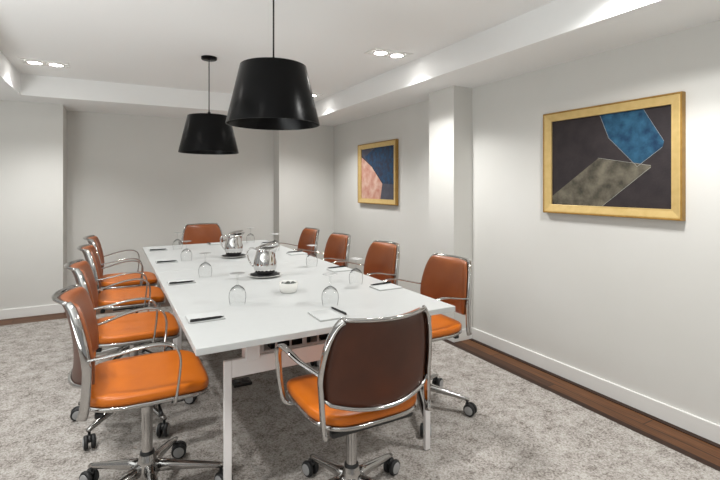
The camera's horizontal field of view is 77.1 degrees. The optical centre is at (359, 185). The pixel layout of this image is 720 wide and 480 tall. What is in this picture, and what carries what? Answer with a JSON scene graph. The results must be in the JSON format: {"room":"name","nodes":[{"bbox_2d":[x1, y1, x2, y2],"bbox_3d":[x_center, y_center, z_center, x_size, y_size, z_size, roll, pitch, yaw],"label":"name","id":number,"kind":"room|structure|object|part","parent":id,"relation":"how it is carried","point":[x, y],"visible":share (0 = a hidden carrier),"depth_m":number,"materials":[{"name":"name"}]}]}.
{"room":"conference room","nodes":[
{"label":"conference room","id":0,"kind":"room"},
{"bbox_2d":[0,100,333,309],"bbox_3d":[-2.868,0.135,5.282,5.470,2.470,0.780,0,0,-28],"label":"wall","id":1,"kind":"structure","parent":0,"point":[124,181],"depth_m":5.37,"materials":[{"name":"paint"}]},
{"bbox_2d":[0,286,163,319],"bbox_3d":[-2.788,1.272,5.118,5.456,0.097,0.444,0,0,-28],"label":"baseboard","id":2,"kind":"structure","parent":1,"relation":"attached to","point":[54,308],"depth_m":4.58,"materials":[{"name":"white paint"}]},
{"bbox_2d":[0,0,719,125],"bbox_3d":[-0.868,-1.015,1.577,5.470,0.330,8.800,0,0,-28],"label":"ceiling","id":3,"kind":"structure","parent":0,"point":[128,57],"depth_m":3.17,"materials":[{"name":"white paint"}]},
{"bbox_2d":[18,58,69,67],"bbox_3d":[-2.685,-1.043,3.858,0.350,0.014,0.170,0,0,-28],"label":"recessed light","id":4,"kind":"object","parent":3,"relation":"in","point":[28,61],"visible":1,"depth_m":3.84,"materials":[{"name":"white paint"}]},
{"bbox_2d":[178,55,238,154],"bbox_3d":[-1.232,-0.661,3.688,0.470,0.778,0.470,0,0,-28],"label":"pendant lamp","id":5,"kind":"object","parent":3,"relation":"hanging from","point":[208,133],"visible":0.95,"depth_m":3.53,"materials":[{"name":"black paint"}]},
{"bbox_3d":[-1.232,-0.418,3.688,0.470,0.293,0.470,0,0,-28],"label":"lamp shade","id":6,"kind":"part","parent":5,"relation":"part of","materials":[{"name":"black paint"}]},
{"bbox_3d":[-1.232,-0.814,3.688,0.008,0.433,0.008,0,0,-28],"label":"cord","id":7,"kind":"part","parent":5,"relation":"part of","materials":[{"name":"black plastic"}]},
{"bbox_2d":[225,0,319,129],"bbox_3d":[-0.440,-0.681,2.302,0.470,0.737,0.470,0,0,-28],"label":"pendant lamp","id":8,"kind":"object","parent":3,"relation":"hanging from","point":[270,93],"visible":1,"depth_m":2.14,"materials":[{"name":"black paint"}]},
{"bbox_3d":[-0.440,-0.608,2.302,0.332,0.006,0.332,0,0,-28],"label":"lamp shade","id":9,"kind":"part","parent":8,"relation":"part of","materials":[{"name":"black paint"}]},
{"bbox_3d":[-0.440,-0.460,2.302,0.470,0.293,0.470,0,0,-28],"label":"lamp shade","id":10,"kind":"part","parent":8,"relation":"part of","materials":[{"name":"black paint"}]},
{"bbox_3d":[-0.440,-0.834,2.302,0.008,0.392,0.008,0,0,-28],"label":"cord","id":11,"kind":"part","parent":8,"relation":"part of","materials":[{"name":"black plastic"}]},
{"bbox_2d":[364,47,412,59],"bbox_3d":[0.228,-1.043,3.578,0.350,0.014,0.170,0,0,-28],"label":"recessed light","id":12,"kind":"object","parent":3,"relation":"in","point":[382,52],"visible":1,"depth_m":3.56,"materials":[{"name":"white paint"}]},
{"bbox_2d":[0,293,719,465],"bbox_3d":[-0.512,1.350,0.917,5.470,0.060,10.300,0,0,-28],"label":"floor","id":13,"kind":"structure","parent":0,"point":[695,446],"depth_m":2.82,"materials":[{"name":"brown wood"}]},
{"bbox_2d":[0,306,719,479],"bbox_3d":[-0.776,1.317,1.138,5.175,0.006,7.940,0,0,-28],"label":"floor","id":14,"kind":"structure","parent":13,"relation":"on","point":[519,429],"depth_m":2.39,"materials":[{"name":"grey carpet"}]},
{"bbox_2d":[83,235,157,312],"bbox_3d":[-2.008,0.868,3.916,0.666,0.884,0.623,0,0,-28],"label":"office chair","id":15,"kind":"object","parent":14,"relation":"on","point":[93,240],"visible":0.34,"depth_m":3.80,"materials":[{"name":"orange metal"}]},
{"bbox_3d":[-2.270,0.436,3.775,0.076,0.020,0.333,0,0,-28],"label":"rail","id":16,"kind":"part","parent":15,"relation":"part of","materials":[{"name":"silver metal"}]},
{"bbox_3d":[-2.224,0.594,3.800,0.122,0.315,0.432,0,0,-28],"label":"backrest","id":17,"kind":"part","parent":15,"relation":"part of","materials":[{"name":"brown leather"}]},
{"bbox_3d":[-2.124,0.634,3.628,0.108,0.419,0.034,0,0,13],"label":"post","id":18,"kind":"part","parent":15,"relation":"part of","materials":[{"name":"silver metal"}]},
{"bbox_3d":[-1.940,0.717,3.671,0.315,0.262,0.088,0,0,-28],"label":"armrest","id":19,"kind":"part","parent":15,"relation":"part of","materials":[{"name":"silver metal"}]},
{"bbox_3d":[-2.176,0.717,4.108,0.315,0.262,0.088,0,0,-28],"label":"armrest","id":20,"kind":"part","parent":15,"relation":"part of","materials":[{"name":"silver metal"}]},
{"bbox_3d":[-2.010,0.810,3.915,0.457,0.058,0.450,0,0,-28],"label":"seat","id":21,"kind":"part","parent":15,"relation":"part of","materials":[{"name":"orange leather"}]},
{"bbox_2d":[77,244,172,359],"bbox_3d":[-1.703,0.868,3.333,0.664,0.884,0.650,0,0,-28],"label":"office chair","id":22,"kind":"object","parent":14,"relation":"on","point":[109,296],"visible":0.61,"depth_m":3.24,"materials":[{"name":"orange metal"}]},
{"bbox_3d":[-1.947,0.436,3.177,0.076,0.020,0.333,0,0,-28],"label":"rail","id":23,"kind":"part","parent":22,"relation":"part of","materials":[{"name":"silver metal"}]},
{"bbox_3d":[-1.801,0.634,3.029,0.108,0.419,0.034,0,0,13],"label":"post","id":24,"kind":"part","parent":22,"relation":"part of","materials":[{"name":"silver metal"}]},
{"bbox_3d":[-1.901,0.594,3.201,0.122,0.315,0.432,0,0,-28],"label":"backrest","id":25,"kind":"part","parent":22,"relation":"part of","materials":[{"name":"brown leather"}]},
{"bbox_3d":[-1.850,1.193,3.275,0.282,0.087,0.044,0,0,-14],"label":"leg","id":26,"kind":"part","parent":22,"relation":"part of","materials":[{"name":"metal"}]},
{"bbox_3d":[-1.699,1.193,3.149,0.044,0.087,0.282,0,0,4],"label":"leg","id":27,"kind":"part","parent":22,"relation":"part of","materials":[{"name":"metal"}]},
{"bbox_3d":[-1.617,0.717,3.072,0.315,0.262,0.088,0,0,-28],"label":"armrest","id":28,"kind":"part","parent":22,"relation":"part of","materials":[{"name":"silver metal"}]},
{"bbox_3d":[-1.853,0.717,3.509,0.315,0.262,0.088,0,0,-28],"label":"armrest","id":29,"kind":"part","parent":22,"relation":"part of","materials":[{"name":"silver metal"}]},
{"bbox_3d":[-1.687,0.810,3.317,0.457,0.058,0.450,0,0,-28],"label":"seat","id":30,"kind":"part","parent":22,"relation":"part of","materials":[{"name":"orange leather"}]},
{"bbox_3d":[-1.532,1.193,3.254,0.282,0.087,0.044,0,0,22],"label":"leg","id":31,"kind":"part","parent":22,"relation":"part of","materials":[{"name":"metal"}]},
{"bbox_2d":[64,259,196,449],"bbox_3d":[-1.292,0.864,2.530,0.657,0.898,0.625,0,0,17],"label":"office chair","id":32,"kind":"object","parent":14,"relation":"on","point":[134,329],"visible":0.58,"depth_m":2.43,"materials":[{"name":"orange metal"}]},
{"bbox_3d":[-1.538,0.426,2.420,0.076,0.020,0.333,0,0,-28],"label":"rail","id":33,"kind":"part","parent":32,"relation":"part of","materials":[{"name":"silver metal"}]},
{"bbox_3d":[-1.393,0.625,2.272,0.108,0.419,0.034,0,0,13],"label":"post","id":34,"kind":"part","parent":32,"relation":"part of","materials":[{"name":"silver metal"}]},
{"bbox_3d":[-1.492,0.584,2.445,0.122,0.315,0.432,0,0,-28],"label":"backrest","id":35,"kind":"part","parent":32,"relation":"part of","materials":[{"name":"brown leather"}]},
{"bbox_3d":[-1.327,1.193,2.399,0.044,0.087,0.282,0,0,17],"label":"leg","id":36,"kind":"part","parent":32,"relation":"part of","materials":[{"name":"metal"}]},
{"bbox_3d":[-1.444,0.707,2.752,0.315,0.262,0.088,0,0,-28],"label":"armrest","id":37,"kind":"part","parent":32,"relation":"part of","materials":[{"name":"silver metal"}]},
{"bbox_3d":[-1.209,0.707,2.316,0.315,0.262,0.088,0,0,-28],"label":"armrest","id":38,"kind":"part","parent":32,"relation":"part of","materials":[{"name":"silver metal"}]},
{"bbox_3d":[-1.278,0.800,2.560,0.457,0.058,0.450,0,0,-28],"label":"seat","id":39,"kind":"part","parent":32,"relation":"part of","materials":[{"name":"orange leather"}]},
{"bbox_3d":[-1.142,1.193,2.464,0.282,0.087,0.044,0,0,35],"label":"leg","id":40,"kind":"part","parent":32,"relation":"part of","materials":[{"name":"metal"}]},
{"bbox_2d":[51,284,232,479],"bbox_3d":[-0.877,0.863,1.872,0.665,0.894,0.637,0,0,-28],"label":"office chair","id":41,"kind":"object","parent":14,"relation":"on","point":[145,381],"visible":0.98,"depth_m":1.83,"materials":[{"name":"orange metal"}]},
{"bbox_3d":[-1.150,0.426,1.754,0.076,0.020,0.333,0,0,-28],"label":"rail","id":42,"kind":"part","parent":41,"relation":"part of","materials":[{"name":"silver metal"}]},
{"bbox_3d":[-1.102,0.723,1.780,0.081,0.055,0.436,0,0,-28],"label":"rail","id":43,"kind":"part","parent":41,"relation":"part of","materials":[{"name":"silver metal"}]},
{"bbox_3d":[-1.005,0.625,1.607,0.108,0.419,0.034,0,0,13],"label":"post","id":44,"kind":"part","parent":41,"relation":"part of","materials":[{"name":"silver metal"}]},
{"bbox_3d":[-1.104,0.584,1.779,0.122,0.315,0.432,0,0,-28],"label":"backrest","id":45,"kind":"part","parent":41,"relation":"part of","materials":[{"name":"brown leather"}]},
{"bbox_3d":[-1.052,1.193,1.943,0.282,0.087,0.044,0,0,17],"label":"leg","id":46,"kind":"part","parent":41,"relation":"part of","materials":[{"name":"metal"}]},
{"bbox_3d":[-0.988,1.193,1.757,0.044,0.087,0.282,0,0,35],"label":"leg","id":47,"kind":"part","parent":41,"relation":"part of","materials":[{"name":"metal"}]},
{"bbox_3d":[-1.057,0.707,2.087,0.315,0.262,0.088,0,0,-28],"label":"armrest","id":48,"kind":"part","parent":41,"relation":"part of","materials":[{"name":"silver metal"}]},
{"bbox_3d":[-0.821,0.707,1.650,0.315,0.262,0.088,0,0,-28],"label":"armrest","id":49,"kind":"part","parent":41,"relation":"part of","materials":[{"name":"silver metal"}]},
{"bbox_3d":[-0.890,0.800,1.895,0.457,0.058,0.450,0,0,-28],"label":"seat","id":50,"kind":"part","parent":41,"relation":"part of","materials":[{"name":"orange leather"}]},
{"bbox_3d":[-0.791,1.193,1.760,0.044,0.087,0.282,0,0,-37],"label":"leg","id":51,"kind":"part","parent":41,"relation":"part of","materials":[{"name":"metal"}]},
{"bbox_3d":[-0.803,0.871,1.796,0.018,0.028,0.157,0,0,-32],"label":"lever","id":52,"kind":"part","parent":41,"relation":"part of","materials":[{"name":"black plastic"}]},
{"bbox_3d":[-0.894,1.193,2.061,0.044,0.087,0.282,0,0,-1],"label":"leg","id":53,"kind":"part","parent":41,"relation":"part of","materials":[{"name":"metal"}]},
{"bbox_3d":[-0.733,1.193,1.948,0.282,0.087,0.044,0,0,-19],"label":"leg","id":54,"kind":"part","parent":41,"relation":"part of","materials":[{"name":"metal"}]},
{"bbox_2d":[178,223,225,244],"bbox_3d":[-1.736,0.875,5.051,0.661,0.876,0.651,0,0,-28],"label":"office chair","id":55,"kind":"object","parent":14,"relation":"on","point":[198,233],"visible":0.3,"depth_m":5.24,"materials":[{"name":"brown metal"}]},
{"bbox_3d":[-1.854,0.448,5.288,0.333,0.020,0.076,0,0,-28],"label":"rail","id":56,"kind":"part","parent":55,"relation":"part of","materials":[{"name":"silver metal"}]},
{"bbox_2d":[142,240,317,349],"bbox_3d":[-1.198,0.947,3.953,1.193,0.734,1.443,0,0,-29],"label":"conference table","id":57,"kind":"object","parent":14,"relation":"on","point":[190,259],"visible":0.27,"depth_m":3.72,"materials":[{"name":"white laminate"}]},
{"bbox_2d":[155,259,177,263],"bbox_3d":[-1.480,0.576,3.457,0.150,0.006,0.120,0,0,-28],"label":"notepad","id":58,"kind":"object","parent":57,"relation":"on","point":[170,259],"visible":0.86,"depth_m":3.43,"materials":[{"name":"grey paper"}]},
{"bbox_3d":[-1.311,1.000,3.209,0.030,0.624,0.020,0,0,-29],"label":"leg","id":59,"kind":"part","parent":57,"relation":"part of","materials":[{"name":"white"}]},
{"bbox_2d":[286,252,307,254],"bbox_3d":[-0.539,0.576,3.862,0.150,0.006,0.120,0,0,-28],"label":"notepad","id":60,"kind":"object","parent":57,"relation":"on","point":[291,253],"visible":1,"depth_m":3.84,"materials":[{"name":"grey paper"}]},
{"bbox_3d":[-1.031,0.573,3.693,0.211,0.014,0.211,0,0,-28],"label":"saucer","id":61,"kind":"object","parent":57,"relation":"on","visible":0},
{"bbox_2d":[222,254,245,256],"bbox_3d":[-1.031,0.565,3.693,0.190,0.001,0.190,0,0,-38],"label":"doily","id":62,"kind":"object","parent":61,"relation":"on","point":[225,255],"visible":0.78,"depth_m":3.67,"materials":[{"name":"black paper"}]},
{"bbox_2d":[220,230,244,255],"bbox_3d":[-1.038,0.464,3.691,0.172,0.202,0.153,0,0,1],"label":"jug","id":63,"kind":"object","parent":62,"relation":"on","point":[233,245],"visible":1,"depth_m":3.64,"materials":[{"name":"silver metal"}]},
{"bbox_3d":[-1.096,0.457,3.642,0.066,0.127,0.018,0,0,-38],"label":"handle","id":64,"kind":"part","parent":63,"relation":"part of","materials":[{"name":"metal"}]},
{"bbox_3d":[-1.020,0.380,3.702,0.130,0.035,0.103,0,0,-38],"label":"lid","id":65,"kind":"part","parent":63,"relation":"part of","materials":[{"name":"metal"}]},
{"bbox_2d":[232,377,251,387],"bbox_3d":[-0.788,1.303,3.007,0.120,0.021,0.100,0,0,-28],"label":"outlet box","id":66,"kind":"object","parent":14,"relation":"on","point":[244,381],"visible":0.92,"depth_m":2.98,"materials":[{"name":"black plastic"}]},
{"bbox_2d":[277,227,319,257],"bbox_3d":[-0.723,0.879,4.644,0.655,0.863,0.663,0,0,-28],"label":"office chair","id":67,"kind":"object","parent":14,"relation":"on","point":[309,236],"visible":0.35,"depth_m":4.76,"materials":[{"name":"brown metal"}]},
{"bbox_3d":[-0.523,0.616,4.741,0.122,0.315,0.432,0,0,-28],"label":"backrest","id":68,"kind":"part","parent":67,"relation":"part of","materials":[{"name":"brown leather"}]},
{"bbox_3d":[-0.433,0.656,4.563,0.034,0.419,0.108,0,0,21],"label":"post","id":69,"kind":"part","parent":67,"relation":"part of","materials":[{"name":"silver metal"}]},
{"bbox_2d":[156,259,454,479],"bbox_3d":[-0.454,0.947,2.607,1.193,0.734,1.628,0,0,-29],"label":"conference table","id":70,"kind":"object","parent":14,"relation":"on","point":[260,318],"visible":0.8,"depth_m":2.16,"materials":[{"name":"white laminate"}]},
{"bbox_3d":[-1.215,1.000,3.037,0.030,0.624,0.020,0,0,-29],"label":"leg","id":71,"kind":"part","parent":70,"relation":"part of","materials":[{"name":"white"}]},
{"bbox_2d":[167,278,195,284],"bbox_3d":[-1.076,0.576,2.720,0.150,0.006,0.120,0,0,-28],"label":"notepad","id":72,"kind":"object","parent":70,"relation":"on","point":[179,280],"visible":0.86,"depth_m":2.71,"materials":[{"name":"grey paper"}]},
{"bbox_2d":[169,280,192,283],"bbox_3d":[-1.051,0.567,2.670,0.142,0.012,0.010,0,0,-30],"label":"pen","id":73,"kind":"object","parent":72,"relation":"on","point":[190,280],"visible":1,"depth_m":2.66,"materials":[{"name":"black plastic"}]},
{"bbox_2d":[198,252,210,272],"bbox_3d":[-0.985,0.503,2.877,0.083,0.152,0.083,0,0,-28],"label":"water goblet","id":74,"kind":"object","parent":70,"relation":"on","point":[203,252],"visible":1,"depth_m":2.87,"materials":[{"name":"clear glass"}]},
{"bbox_2d":[185,311,224,323],"bbox_3d":[-0.680,0.576,1.985,0.150,0.006,0.120,0,0,-28],"label":"notepad","id":75,"kind":"object","parent":70,"relation":"on","point":[217,313],"visible":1,"depth_m":1.99,"materials":[{"name":"grey paper"}]},
{"bbox_2d":[190,316,223,321],"bbox_3d":[-0.654,0.567,1.936,0.142,0.012,0.010,0,0,-30],"label":"pen","id":76,"kind":"object","parent":75,"relation":"on","point":[213,317],"visible":1,"depth_m":1.93,"materials":[{"name":"black plastic"}]},
{"bbox_3d":[-0.523,1.000,1.782,0.030,0.624,0.020,0,0,-29],"label":"leg","id":77,"kind":"part","parent":70,"relation":"part of","materials":[{"name":"white metal"}]},
{"bbox_2d":[230,272,245,291],"bbox_3d":[-0.601,0.503,2.216,0.083,0.152,0.083,0,0,-28],"label":"water goblet","id":78,"kind":"object","parent":70,"relation":"on","point":[232,273],"visible":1,"depth_m":2.21,"materials":[{"name":"clear glass"}]},
{"bbox_2d":[248,272,281,277],"bbox_3d":[-0.611,0.573,2.909,0.211,0.014,0.211,0,0,-28],"label":"saucer","id":79,"kind":"object","parent":70,"relation":"on","point":[280,273],"visible":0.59,"depth_m":2.84,"materials":[{"name":"white"}]},
{"bbox_2d":[250,271,279,276],"bbox_3d":[-0.611,0.565,2.909,0.190,0.001,0.190,0,0,-8],"label":"doily","id":80,"kind":"object","parent":79,"relation":"on","point":[275,273],"visible":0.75,"depth_m":2.88,"materials":[{"name":"black paper"}]},
{"bbox_2d":[247,242,279,274],"bbox_3d":[-0.618,0.464,2.909,0.168,0.202,0.156,0,0,34],"label":"jug","id":81,"kind":"object","parent":80,"relation":"on","point":[265,263],"visible":1,"depth_m":2.86,"materials":[{"name":"silver metal"}]},
{"bbox_3d":[-0.693,0.457,2.897,0.066,0.127,0.018,0,0,-8],"label":"handle","id":82,"kind":"part","parent":81,"relation":"part of","materials":[{"name":"metal"}]},
{"bbox_3d":[-0.598,0.380,2.911,0.130,0.035,0.103,0,0,-8],"label":"lid","id":83,"kind":"part","parent":81,"relation":"part of","materials":[{"name":"metal"}]},
{"bbox_2d":[279,280,297,293],"bbox_3d":[-0.391,0.553,2.476,0.105,0.054,0.105,0,0,-28],"label":"bowl","id":84,"kind":"object","parent":70,"relation":"on","point":[284,288],"visible":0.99,"depth_m":2.44,"materials":[{"name":"white ceramic"}]},
{"bbox_2d":[260,335,325,353],"bbox_3d":[-0.196,0.664,2.140,0.613,0.116,0.140,0,0,-29],"label":"cable tray","id":85,"kind":"object","parent":70,"relation":"on","point":[265,348],"depth_m":2.03,"materials":[{"name":"white metal"}]},
{"bbox_2d":[308,309,345,321],"bbox_3d":[-0.150,0.576,2.021,0.120,0.006,0.150,0,0,-28],"label":"notepad","id":86,"kind":"object","parent":70,"relation":"on","point":[326,314],"visible":0.96,"depth_m":2.00,"materials":[{"name":"grey paper"}]},
{"bbox_2d":[331,307,346,314],"bbox_3d":[-0.099,0.567,2.061,0.010,0.012,0.142,0,0,-32],"label":"pen","id":87,"kind":"object","parent":86,"relation":"on","point":[336,309],"visible":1,"depth_m":2.04,"materials":[{"name":"black plastic"}]},
{"bbox_2d":[322,273,338,305],"bbox_3d":[-0.145,0.503,2.195,0.083,0.152,0.083,0,0,-28],"label":"water goblet","id":88,"kind":"object","parent":70,"relation":"on","point":[325,274],"visible":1,"depth_m":2.19,"materials":[{"name":"clear glass"}]},
{"bbox_2d":[326,267,352,271],"bbox_3d":[-0.138,0.576,3.119,0.150,0.006,0.120,0,0,-28],"label":"notepad","id":89,"kind":"object","parent":70,"relation":"on","point":[340,269],"visible":1,"depth_m":3.10,"materials":[{"name":"grey paper"}]},
{"bbox_2d":[350,257,361,272],"bbox_3d":[-0.024,0.503,2.669,0.083,0.152,0.083,0,0,-28],"label":"water goblet","id":90,"kind":"object","parent":70,"relation":"on","point":[353,258],"visible":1,"depth_m":2.67,"materials":[{"name":"clear glass"}]},
{"bbox_2d":[369,283,402,290],"bbox_3d":[0.147,0.576,2.580,0.150,0.006,0.120,0,0,-28],"label":"notepad","id":91,"kind":"object","parent":70,"relation":"on","point":[389,286],"visible":1,"depth_m":2.56,"materials":[{"name":"grey paper"}]},
{"bbox_2d":[371,281,390,284],"bbox_3d":[0.122,0.567,2.629,0.142,0.012,0.010,0,0,-30],"label":"pen","id":92,"kind":"object","parent":91,"relation":"on","point":[388,281],"visible":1,"depth_m":2.63,"materials":[{"name":"black plastic"}]},
{"bbox_3d":[0.334,1.000,2.255,0.030,0.624,0.020,0,0,-29],"label":"leg","id":93,"kind":"part","parent":70,"relation":"part of","materials":[{"name":"white"}]},
{"bbox_2d":[298,232,350,266],"bbox_3d":[-0.420,0.877,4.048,0.674,0.868,0.646,0,0,-28],"label":"office chair","id":94,"kind":"object","parent":14,"relation":"on","point":[337,248],"visible":0.33,"depth_m":4.16,"materials":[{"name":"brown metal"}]},
{"bbox_3d":[-0.239,0.734,3.839,0.315,0.262,0.088,0,0,-28],"label":"armrest","id":95,"kind":"part","parent":94,"relation":"part of","materials":[{"name":"silver metal"}]},
{"bbox_3d":[-0.191,0.611,4.147,0.122,0.315,0.432,0,0,-28],"label":"backrest","id":96,"kind":"part","parent":94,"relation":"part of","materials":[{"name":"brown leather"}]},
{"bbox_3d":[-0.102,0.651,3.969,0.034,0.419,0.108,0,0,21],"label":"post","id":97,"kind":"part","parent":94,"relation":"part of","materials":[{"name":"silver metal"}]},
{"bbox_2d":[275,305,431,479],"bbox_3d":[-0.048,0.874,1.811,0.655,0.872,0.674,0,0,-28],"label":"office chair","id":98,"kind":"object","parent":14,"relation":"on","point":[371,372],"visible":1,"depth_m":1.58,"materials":[{"name":"leather"}]},
{"bbox_3d":[-0.227,0.729,1.646,0.088,0.262,0.315,0,0,-28],"label":"armrest","id":99,"kind":"part","parent":98,"relation":"part of","materials":[{"name":"silver metal"}]},
{"bbox_3d":[-0.136,1.193,1.944,0.044,0.087,0.282,0,0,-37],"label":"leg","id":100,"kind":"part","parent":98,"relation":"part of","materials":[{"name":"metal"}]},
{"bbox_3d":[-0.097,0.646,1.509,0.108,0.419,0.034,0,0,21],"label":"post","id":101,"kind":"part","parent":98,"relation":"part of","materials":[{"name":"silver metal"}]},
{"bbox_3d":[-0.192,1.193,1.756,0.282,0.087,0.044,0,0,-19],"label":"leg","id":102,"kind":"part","parent":98,"relation":"part of","materials":[{"name":"metal"}]},
{"bbox_3d":[-0.035,0.823,1.812,0.450,0.058,0.457,0,0,-28],"label":"seat","id":103,"kind":"part","parent":98,"relation":"part of","materials":[{"name":"orange leather"}]},
{"bbox_3d":[0.126,1.193,1.763,0.282,0.087,0.044,0,0,17],"label":"leg","id":104,"kind":"part","parent":98,"relation":"part of","materials":[{"name":"metal"}]},
{"bbox_3d":[0.079,0.745,1.600,0.436,0.055,0.081,0,0,-28],"label":"rail","id":105,"kind":"part","parent":98,"relation":"part of","materials":[{"name":"silver metal"}]},
{"bbox_3d":[0.061,1.193,1.949,0.044,0.087,0.282,0,0,35],"label":"leg","id":106,"kind":"part","parent":98,"relation":"part of","materials":[{"name":"metal"}]},
{"bbox_3d":[0.105,0.448,1.552,0.333,0.020,0.076,0,0,-28],"label":"rail","id":107,"kind":"part","parent":98,"relation":"part of","materials":[{"name":"silver metal"}]},
{"bbox_3d":[0.253,0.646,1.698,0.034,0.419,0.108,0,0,13],"label":"post","id":108,"kind":"part","parent":98,"relation":"part of","materials":[{"name":"silver metal"}]},
{"bbox_2d":[310,240,399,365],"bbox_3d":[-0.010,0.873,3.357,0.641,0.881,0.664,0,0,-40],"label":"office chair","id":109,"kind":"object","parent":14,"relation":"on","point":[382,260],"visible":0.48,"depth_m":3.45,"materials":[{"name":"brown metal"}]},
{"bbox_3d":[-0.099,0.724,3.581,0.315,0.262,0.088,0,0,-28],"label":"armrest","id":110,"kind":"part","parent":109,"relation":"part of","materials":[{"name":"silver metal"}]},
{"bbox_3d":[0.184,0.601,3.452,0.122,0.315,0.432,0,0,-28],"label":"backrest","id":111,"kind":"part","parent":109,"relation":"part of","materials":[{"name":"brown leather"}]},
{"bbox_3d":[0.137,0.724,3.144,0.315,0.262,0.088,0,0,-28],"label":"armrest","id":112,"kind":"part","parent":109,"relation":"part of","materials":[{"name":"silver metal"}]},
{"bbox_3d":[0.230,0.443,3.477,0.076,0.020,0.333,0,0,-28],"label":"rail","id":113,"kind":"part","parent":109,"relation":"part of","materials":[{"name":"silver metal"}]},
{"bbox_3d":[0.274,0.641,3.274,0.034,0.419,0.108,0,0,21],"label":"post","id":114,"kind":"part","parent":109,"relation":"part of","materials":[{"name":"silver metal"}]},
{"bbox_2d":[382,253,476,436],"bbox_3d":[0.321,0.874,2.684,0.675,0.872,0.661,0,0,-27],"label":"office chair","id":115,"kind":"object","parent":14,"relation":"on","point":[447,278],"visible":0.52,"depth_m":2.67,"materials":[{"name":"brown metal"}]},
{"bbox_3d":[0.266,0.729,2.925,0.315,0.262,0.088,0,0,-27],"label":"armrest","id":116,"kind":"part","parent":115,"relation":"part of","materials":[{"name":"silver metal"}]},
{"bbox_3d":[0.340,1.193,2.512,0.044,0.087,0.282,0,0,-3],"label":"leg","id":117,"kind":"part","parent":115,"relation":"part of","materials":[{"name":"metal"}]},
{"bbox_3d":[0.424,1.193,2.819,0.044,0.087,0.282,0,0,33],"label":"leg","id":118,"kind":"part","parent":115,"relation":"part of","materials":[{"name":"metal"}]},
{"bbox_3d":[0.547,0.606,2.790,0.122,0.315,0.432,0,0,-27],"label":"backrest","id":119,"kind":"part","parent":115,"relation":"part of","materials":[{"name":"brown leather"}]},
{"bbox_3d":[0.494,1.193,2.635,0.282,0.087,0.044,0,0,15],"label":"leg","id":120,"kind":"part","parent":115,"relation":"part of","materials":[{"name":"metal"}]},
{"bbox_3d":[0.331,0.823,2.679,0.457,0.058,0.450,0,0,-27],"label":"seat","id":121,"kind":"part","parent":115,"relation":"part of","materials":[{"name":"orange leather"}]},
{"bbox_3d":[0.494,0.729,2.484,0.315,0.262,0.088,0,0,-27],"label":"armrest","id":122,"kind":"part","parent":115,"relation":"part of","materials":[{"name":"silver metal"}]},
{"bbox_3d":[0.593,0.448,2.814,0.076,0.020,0.333,0,0,-27],"label":"rail","id":123,"kind":"part","parent":115,"relation":"part of","materials":[{"name":"silver metal"}]},
{"bbox_3d":[0.633,0.646,2.611,0.034,0.419,0.108,0,0,22],"label":"post","id":124,"kind":"part","parent":115,"relation":"part of","materials":[{"name":"silver metal"}]},
{"bbox_2d":[442,339,719,471],"bbox_3d":[1.523,1.319,2.379,0.050,0.003,7.940,0,0,-28],"label":"trim","id":125,"kind":"structure","parent":13,"relation":"on","point":[686,453],"depth_m":2.62,"materials":[{"name":"brown wood"}]},
{"bbox_2d":[429,86,471,328],"bbox_3d":[0.802,0.230,4.027,0.203,2.200,0.345,0,0,-28],"label":"wall column","id":126,"kind":"structure","parent":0,"point":[450,108],"depth_m":3.90,"materials":[{"name":"paint"}]},
{"bbox_2d":[447,327,472,341],"bbox_3d":[0.796,1.272,4.023,0.217,0.097,0.373,0,0,-28],"label":"baseboard","id":127,"kind":"structure","parent":126,"relation":"attached to","point":[463,336],"depth_m":3.86,"materials":[{"name":"white paint"}]},
{"bbox_2d":[334,20,719,424],"bbox_3d":[1.593,0.135,2.934,0.150,2.470,9.150,0,0,-28],"label":"wall","id":128,"kind":"structure","parent":0,"point":[633,304],"depth_m":2.98,"materials":[{"name":"paint"}]},
{"bbox_2d":[358,139,398,205],"bbox_3d":[0.195,-0.150,5.321,0.039,0.727,0.880,0,0,-28],"label":"painting","id":129,"kind":"object","parent":128,"relation":"attached to","point":[378,162],"visible":1,"depth_m":5.27,"materials":[{"name":"paint"}]},
{"bbox_2d":[469,338,719,447],"bbox_3d":[2.276,1.318,1.442,0.035,0.004,5.576,0,0,-28],"label":"trim","id":130,"kind":"structure","parent":128,"relation":"attached to","point":[710,442],"depth_m":2.79,"materials":[{"name":"brown wood"}]},
{"bbox_2d":[472,328,719,443],"bbox_3d":[1.623,1.272,2.705,0.014,0.097,8.420,0,0,-28],"label":"baseboard","id":131,"kind":"structure","parent":128,"relation":"attached to","point":[704,428],"depth_m":2.81,"materials":[{"name":"white paint"}]},
{"bbox_2d":[543,91,685,220],"bbox_3d":[1.535,-0.161,2.839,0.039,0.700,0.902,0,0,-28],"label":"painting","id":132,"kind":"object","parent":128,"relation":"attached to","point":[626,159],"visible":1,"depth_m":2.77,"materials":[{"name":"black paint"}]}
]}

